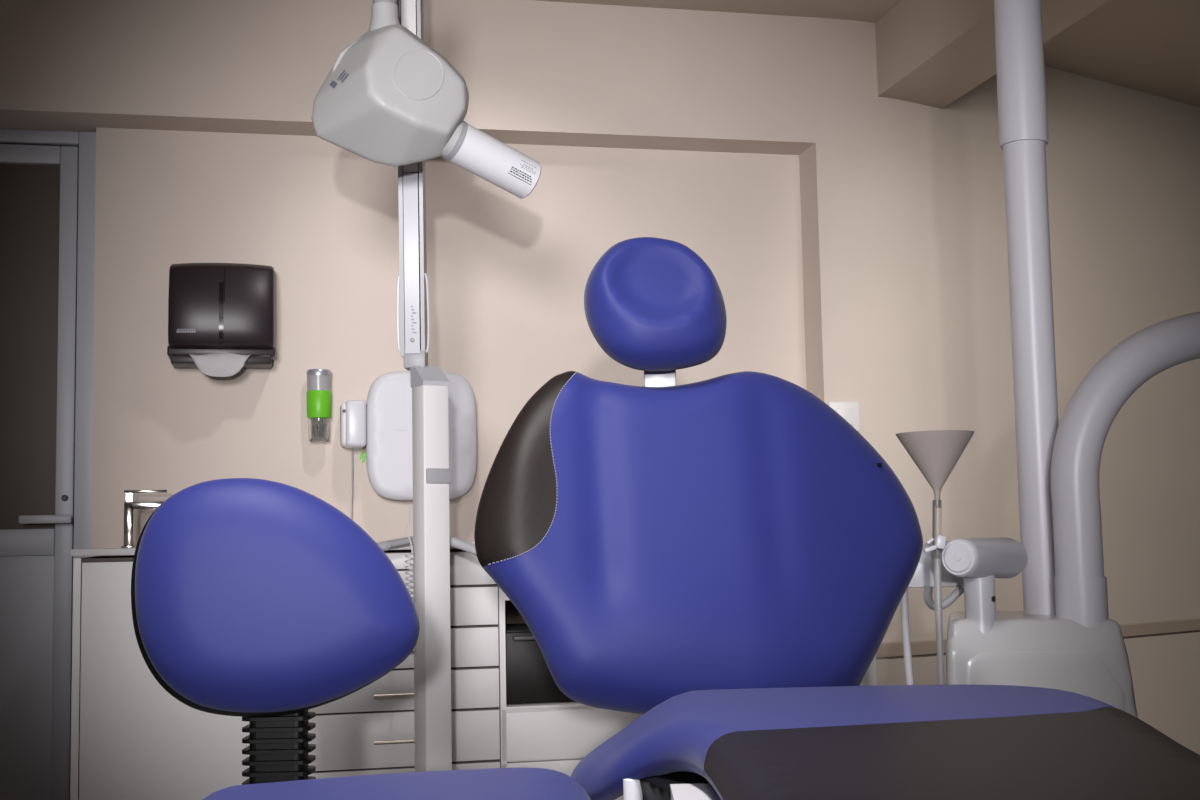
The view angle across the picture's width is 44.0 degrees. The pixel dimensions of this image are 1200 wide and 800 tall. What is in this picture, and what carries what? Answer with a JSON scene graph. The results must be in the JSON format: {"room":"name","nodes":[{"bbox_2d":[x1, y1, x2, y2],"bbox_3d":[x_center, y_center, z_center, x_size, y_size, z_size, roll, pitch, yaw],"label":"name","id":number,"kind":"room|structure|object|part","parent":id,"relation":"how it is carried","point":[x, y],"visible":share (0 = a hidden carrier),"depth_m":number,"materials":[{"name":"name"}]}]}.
{"room":"dental clinic","nodes":[
{"label":"dental clinic","id":0,"kind":"room"},
{"bbox_2d":[0,0,841,556],"bbox_3d":[-0.912,0.064,4.295,3.323,2.501,0.270,0,-5,-13],"label":"wall","id":1,"kind":"structure","parent":0,"point":[710,133],"depth_m":4.40,"materials":[{"name":"paint"}]},
{"bbox_2d":[0,129,95,799],"bbox_3d":[-1.899,0.268,4.133,1.036,2.102,0.122,0,-5,-12],"label":"door","id":2,"kind":"structure","parent":1,"relation":"in","point":[48,178],"depth_m":4.23,"materials":[{"name":"grey metal"}]},
{"bbox_3d":[-1.913,-0.158,4.198,0.746,1.071,0.010,0,-5,-13],"label":"pane","id":3,"kind":"part","parent":2,"relation":"part of","materials":[{"name":"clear glass"}]},
{"bbox_3d":[-1.554,0.335,4.172,0.139,0.024,0.062,0,-5,-13],"label":"handle","id":4,"kind":"part","parent":2,"relation":"part of","materials":[{"name":"grey plastic"}]},
{"bbox_2d":[167,263,274,368],"bbox_3d":[-1.072,-0.244,4.216,0.295,0.293,0.173,0,-5,-12],"label":"dispenser","id":5,"kind":"object","parent":1,"relation":"attached to","point":[213,307],"visible":0.98,"depth_m":4.15,"materials":[{"name":"black plastic"}]},
{"bbox_2d":[190,352,249,376],"bbox_3d":[-1.062,-0.100,4.154,0.172,0.070,0.023,0,-5,-13],"label":"paper towel","id":6,"kind":"object","parent":5,"relation":"in","point":[220,364],"visible":1,"depth_m":4.15,"materials":[{"name":"white paper"}]},
{"bbox_2d":[306,369,330,441],"bbox_3d":[-0.813,0.017,4.296,0.071,0.206,0.081,0,-5,-12],"label":"soap dispenser","id":7,"kind":"object","parent":1,"relation":"attached to","point":[318,394],"visible":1,"depth_m":4.26,"materials":[{"name":"green plastic"}]},
{"bbox_2d":[340,400,365,518],"bbox_3d":[-0.712,0.207,4.282,0.072,0.408,0.114,0,-5,-12],"label":"charger","id":8,"kind":"object","parent":1,"relation":"attached to","point":[352,412],"visible":0.87,"depth_m":4.24,"materials":[{"name":"grey plastic"}]},
{"bbox_3d":[-0.717,0.270,4.290,0.008,0.285,0.035,0,-5,-13],"label":"cord","id":9,"kind":"part","parent":8,"relation":"part of","materials":[{"name":"grey plastic"}]},
{"bbox_2d":[359,450,365,461],"bbox_3d":[-0.692,0.165,4.348,0.026,0.036,0.002,0,-5,-13],"label":"sticker","id":10,"kind":"object","parent":1,"relation":"attached to","point":[363,454],"visible":0.8,"depth_m":4.35,"materials":[{"name":"green paper"}]},
{"bbox_2d":[366,371,476,499],"bbox_3d":[-0.523,0.105,4.341,0.321,0.376,0.099,0,-5,-13],"label":"x-ray control box","id":11,"kind":"object","parent":1,"relation":"attached to","point":[389,458],"visible":0.79,"depth_m":4.29,"materials":[{"name":"grey plastic"}]},
{"bbox_2d":[535,0,1199,106],"bbox_3d":[1.793,-1.273,4.526,8.900,0.100,10.200,0,-5,-13],"label":"ceiling","id":12,"kind":"structure","parent":0,"point":[1152,47],"depth_m":4.83,"materials":[{"name":"beige paint"}]},
{"bbox_2d":[829,18,1199,754],"bbox_3d":[3.031,0.163,6.172,5.646,2.501,0.268,3,-6,-34],"label":"wall","id":13,"kind":"structure","parent":0,"point":[926,343],"depth_m":4.93,"materials":[{"name":"paint"}]},
{"bbox_2d":[829,402,859,431],"bbox_3d":[0.743,0.051,4.518,0.097,0.092,0.014,0,-5,-13],"label":"socket plate","id":14,"kind":"object","parent":13,"relation":"attached to","point":[849,411],"visible":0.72,"depth_m":4.52,"materials":[{"name":"white plastic"}]},
{"bbox_2d":[875,0,1109,108],"bbox_3d":[1.402,-1.247,2.894,0.263,0.238,5.200,0,-5,-13],"label":"beam","id":15,"kind":"structure","parent":13,"relation":"attached to","point":[932,53],"depth_m":4.37,"materials":[{"name":"beige paint"}]},
{"bbox_2d":[876,618,1199,656],"bbox_3d":[3.072,0.856,6.045,5.671,0.042,0.085,3,-6,-35],"label":"trim","id":16,"kind":"structure","parent":13,"relation":"attached to","point":[920,647],"depth_m":5.14,"materials":[{"name":"paint"}]},
{"bbox_3d":[1.842,1.317,4.286,10.905,0.100,11.891,-1,-5,0],"label":"floor","id":17,"kind":"structure","parent":0,"visible":0},
{"bbox_2d":[70,556,249,799],"bbox_3d":[-1.109,0.851,3.932,0.492,0.874,0.497,0,-5,-13],"label":"base cabinet","id":18,"kind":"object","parent":17,"relation":"on","point":[131,739],"visible":0.53,"depth_m":3.68,"materials":[{"name":"white laminate"}]},
{"bbox_3d":[-1.340,0.851,3.881,0.018,0.874,0.497,0,-5,-13],"label":"panel","id":19,"kind":"part","parent":18,"relation":"part of","materials":[{"name":"white laminate"}]},
{"bbox_2d":[131,478,590,799],"bbox_3d":[-0.233,0.565,1.658,0.563,0.990,0.861,1,-6,-17],"label":"stool","id":20,"kind":"object","parent":17,"relation":"on","point":[262,602],"visible":1,"depth_m":1.94,"materials":[{"name":"blue leather"}]},
{"bbox_3d":[-0.428,0.257,1.975,0.373,0.311,0.081,0,-5,-7],"label":"backrest","id":21,"kind":"part","parent":20,"relation":"part of","materials":[{"name":"blue leather"}]},
{"bbox_3d":[-0.226,0.457,1.526,0.455,0.080,0.564,-1,-5,0],"label":"seat","id":22,"kind":"part","parent":20,"relation":"part of","materials":[{"name":"blue leather"}]},
{"bbox_2d":[308,551,414,778],"bbox_3d":[-0.650,0.851,4.016,0.436,0.873,0.532,0,-5,-12],"label":"base cabinet","id":23,"kind":"object","parent":17,"relation":"on","point":[369,730],"visible":0.1,"depth_m":3.79,"materials":[{"name":"white laminate"}]},
{"bbox_3d":[-0.603,0.747,3.808,0.434,0.101,0.019,0,-5,-13],"label":"drawer","id":24,"kind":"part","parent":23,"relation":"part of","materials":[{"name":"white laminate"}]},
{"bbox_3d":[-0.598,1.058,3.779,0.434,0.229,0.019,0,-5,-13],"label":"drawer","id":25,"kind":"part","parent":23,"relation":"part of","materials":[{"name":"white laminate"}]},
{"bbox_3d":[-0.601,0.871,3.797,0.434,0.138,0.019,0,-5,-13],"label":"drawer","id":26,"kind":"part","parent":23,"relation":"part of","materials":[{"name":"white laminate"}]},
{"bbox_3d":[-0.485,0.754,3.806,0.188,0.010,0.035,0,-5,-13],"label":"handle","id":27,"kind":"part","parent":23,"relation":"part of","materials":[{"name":"silver metal"}]},
{"bbox_3d":[-0.483,0.870,3.795,0.188,0.010,0.035,0,-5,-13],"label":"handle","id":28,"kind":"part","parent":23,"relation":"part of","materials":[{"name":"silver metal"}]},
{"bbox_3d":[-0.610,0.418,3.839,0.434,0.041,0.019,0,-5,-13],"label":"drawer","id":29,"kind":"part","parent":23,"relation":"part of","materials":[{"name":"white laminate"}]},
{"bbox_3d":[-0.606,0.631,3.819,0.434,0.122,0.019,0,-5,-13],"label":"drawer","id":30,"kind":"part","parent":23,"relation":"part of","materials":[{"name":"white laminate"}]},
{"bbox_3d":[-0.608,0.504,3.831,0.434,0.122,0.019,0,-5,-13],"label":"drawer","id":31,"kind":"part","parent":23,"relation":"part of","materials":[{"name":"white laminate"}]},
{"bbox_2d":[311,0,540,771],"bbox_3d":[-0.403,0.053,3.330,0.507,2.324,0.441,2,-6,-32],"label":"dental x-ray machine","id":32,"kind":"object","parent":17,"relation":"on","point":[388,97],"visible":0.95,"depth_m":3.31,"materials":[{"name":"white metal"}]},
{"bbox_3d":[-0.429,0.399,3.350,0.023,0.325,0.024,2,-6,-32],"label":"coiled cord","id":33,"kind":"part","parent":32,"relation":"part of","materials":[{"name":"grey plastic"}]},
{"bbox_3d":[-0.434,-0.315,3.440,0.036,0.419,0.067,-1,-5,0],"label":"arm","id":34,"kind":"part","parent":32,"relation":"part of","materials":[{"name":"grey plastic"}]},
{"bbox_3d":[-0.439,-0.598,3.462,0.117,0.998,0.149,2,-6,-32],"label":"arm","id":35,"kind":"part","parent":32,"relation":"part of","materials":[{"name":"grey plastic"}]},
{"bbox_3d":[-0.433,-0.201,3.443,0.076,0.185,0.021,-1,-5,0],"label":"rod","id":36,"kind":"part","parent":32,"relation":"part of","materials":[{"name":"grey plastic"}]},
{"bbox_3d":[-0.360,0.369,3.350,0.438,0.137,0.219,-1,-5,3],"label":"push handle","id":37,"kind":"part","parent":32,"relation":"part of","materials":[{"name":"grey plastic"}]},
{"bbox_2d":[441,123,462,156],"bbox_3d":[-0.346,-0.583,3.256,0.078,0.102,0.091,2,-6,-32],"label":"joint","id":38,"kind":"object","parent":32,"relation":"attached to","point":[451,143],"depth_m":3.23,"materials":[{"name":"grey plastic"}]},
{"bbox_2d":[450,550,499,769],"bbox_3d":[-0.376,0.853,4.094,0.128,0.873,0.497,0,-5,-13],"label":"base cabinet","id":39,"kind":"object","parent":17,"relation":"on","point":[475,720],"visible":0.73,"depth_m":3.87,"materials":[{"name":"white laminate"}]},
{"bbox_3d":[-0.332,0.441,3.898,0.126,0.085,0.019,0,-5,-13],"label":"drawer","id":40,"kind":"part","parent":39,"relation":"part of","materials":[{"name":"white laminate"}]},
{"bbox_3d":[-0.330,0.539,3.889,0.126,0.098,0.019,0,-5,-13],"label":"drawer","id":41,"kind":"part","parent":39,"relation":"part of","materials":[{"name":"white laminate"}]},
{"bbox_3d":[-0.326,0.751,3.869,0.126,0.099,0.019,0,-5,-13],"label":"drawer","id":42,"kind":"part","parent":39,"relation":"part of","materials":[{"name":"white laminate"}]},
{"bbox_3d":[-0.328,0.645,3.879,0.126,0.100,0.019,0,-5,-13],"label":"drawer","id":43,"kind":"part","parent":39,"relation":"part of","materials":[{"name":"white laminate"}]},
{"bbox_3d":[-0.324,0.870,3.858,0.126,0.127,0.019,0,-5,-13],"label":"drawer","id":44,"kind":"part","parent":39,"relation":"part of","materials":[{"name":"white laminate"}]},
{"bbox_3d":[-0.320,1.056,3.841,0.126,0.232,0.019,0,-5,-13],"label":"drawer","id":45,"kind":"part","parent":39,"relation":"part of","materials":[{"name":"white laminate"}]},
{"bbox_2d":[497,585,642,799],"bbox_3d":[-0.102,0.853,4.155,0.431,0.873,0.497,0,-5,-13],"label":"base cabinet","id":46,"kind":"object","parent":17,"relation":"on","point":[557,736],"visible":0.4,"depth_m":3.89,"materials":[{"name":"white laminate"}]},
{"bbox_2d":[505,623,573,703],"bbox_3d":[-0.110,0.724,4.124,0.363,0.192,0.385,0,-5,-13],"label":"oven","id":47,"kind":"object","parent":46,"relation":"in","point":[529,679],"visible":0.22,"depth_m":3.93,"materials":[{"name":"black plastic"}]},
{"bbox_3d":[-0.072,0.629,3.954,0.323,0.012,0.020,0,-5,-13],"label":"handle","id":48,"kind":"part","parent":47,"relation":"part of","materials":[{"name":"grey plastic"}]},
{"bbox_3d":[-0.046,1.059,3.902,0.429,0.229,0.019,0,-5,-13],"label":"drawer","id":49,"kind":"part","parent":46,"relation":"part of","materials":[{"name":"white laminate"}]},
{"bbox_3d":[-0.049,0.874,3.919,0.429,0.136,0.019,0,-5,-13],"label":"drawer","id":50,"kind":"part","parent":46,"relation":"part of","materials":[{"name":"white laminate"}]},
{"bbox_2d":[474,237,1199,799],"bbox_3d":[0.355,0.359,1.608,0.777,1.368,1.512,0,-5,-14],"label":"dental chair","id":51,"kind":"object","parent":17,"relation":"on","point":[725,562],"visible":1,"depth_m":2.15,"materials":[{"name":"blue leather"}]},
{"bbox_3d":[0.094,-0.028,2.327,0.050,0.125,0.018,-1,-5,0],"label":"headrest post","id":52,"kind":"part","parent":51,"relation":"part of","materials":[{"name":"grey plastic"}]},
{"bbox_3d":[0.318,0.646,1.597,0.468,0.437,0.700,-1,-5,0],"label":"lift arm","id":53,"kind":"part","parent":51,"relation":"part of","materials":[{"name":"grey"}]},
{"bbox_3d":[0.170,0.213,2.240,0.716,0.527,0.197,0,-5,-12],"label":"backrest","id":54,"kind":"part","parent":51,"relation":"part of","materials":[{"name":"blue leather"}]},
{"bbox_3d":[0.311,0.413,1.493,0.707,0.129,1.291,-1,-5,0],"label":"seat","id":55,"kind":"part","parent":51,"relation":"part of","materials":[{"name":"blue leather"}]},
{"bbox_2d":[860,655,876,685],"bbox_3d":[0.412,0.854,4.269,0.616,0.873,0.497,0,-5,-13],"label":"base cabinet","id":56,"kind":"object","parent":17,"relation":"on","point":[870,678],"visible":0.02,"depth_m":4.10,"materials":[{"name":"white laminate"}]},
{"bbox_2d":[70,541,474,555],"bbox_3d":[-0.327,0.403,4.142,2.118,0.018,0.513,0,-5,-13],"label":"countertop","id":57,"kind":"structure","parent":56,"relation":"on","point":[100,551],"depth_m":3.68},
{"bbox_2d":[121,490,166,547],"bbox_3d":[-1.228,0.321,4.010,0.118,0.155,0.036,0,-5,-12],"label":"tap","id":58,"kind":"object","parent":57,"relation":"on","point":[130,506],"visible":0.88,"depth_m":3.99,"materials":[{"name":"silver metal"}]},
{"bbox_3d":[-1.225,0.287,4.014,0.112,0.024,0.026,0,-5,-13],"label":"spout","id":59,"kind":"part","parent":58,"relation":"part of","materials":[{"name":"silver metal"}]},
{"bbox_3d":[-1.227,0.262,4.016,0.111,0.037,0.020,0,-5,-13],"label":"lever","id":60,"kind":"part","parent":58,"relation":"part of","materials":[{"name":"silver metal"}]},
{"bbox_2d":[900,0,1199,717],"bbox_3d":[0.950,0.009,2.790,0.774,2.262,0.397,-1,-5,0],"label":"dental delivery unit","id":61,"kind":"object","parent":17,"relation":"on","point":[1064,637],"visible":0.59,"depth_m":2.71,"materials":[{"name":"grey plastic"}]},
{"bbox_2d":[896,430,974,684],"bbox_3d":[0.601,0.416,2.673,0.137,0.705,0.280,-1,-5,0],"label":"funnel","id":62,"kind":"object","parent":61,"relation":"attached to","point":[935,453],"visible":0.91,"depth_m":2.60,"materials":[{"name":"beige plastic"}]},
{"bbox_2d":[896,430,974,499],"bbox_3d":[0.595,0.125,2.629,0.137,0.133,0.137,-1,-5,0],"label":"bowl","id":63,"kind":"object","parent":62,"relation":"on","point":[935,453],"depth_m":2.60,"materials":[{"name":"beige plastic"}]},
{"bbox_3d":[0.685,0.359,2.677,0.060,0.120,0.060,-1,-5,0],"label":"swivel stem","id":64,"kind":"part","parent":61,"relation":"part of","materials":[{"name":"grey plastic"}]},
{"bbox_3d":[0.783,0.558,2.637,0.316,0.237,0.042,-1,-5,0],"label":"panel","id":65,"kind":"part","parent":61,"relation":"part of","materials":[{"name":"grey plastic"}]}
]}

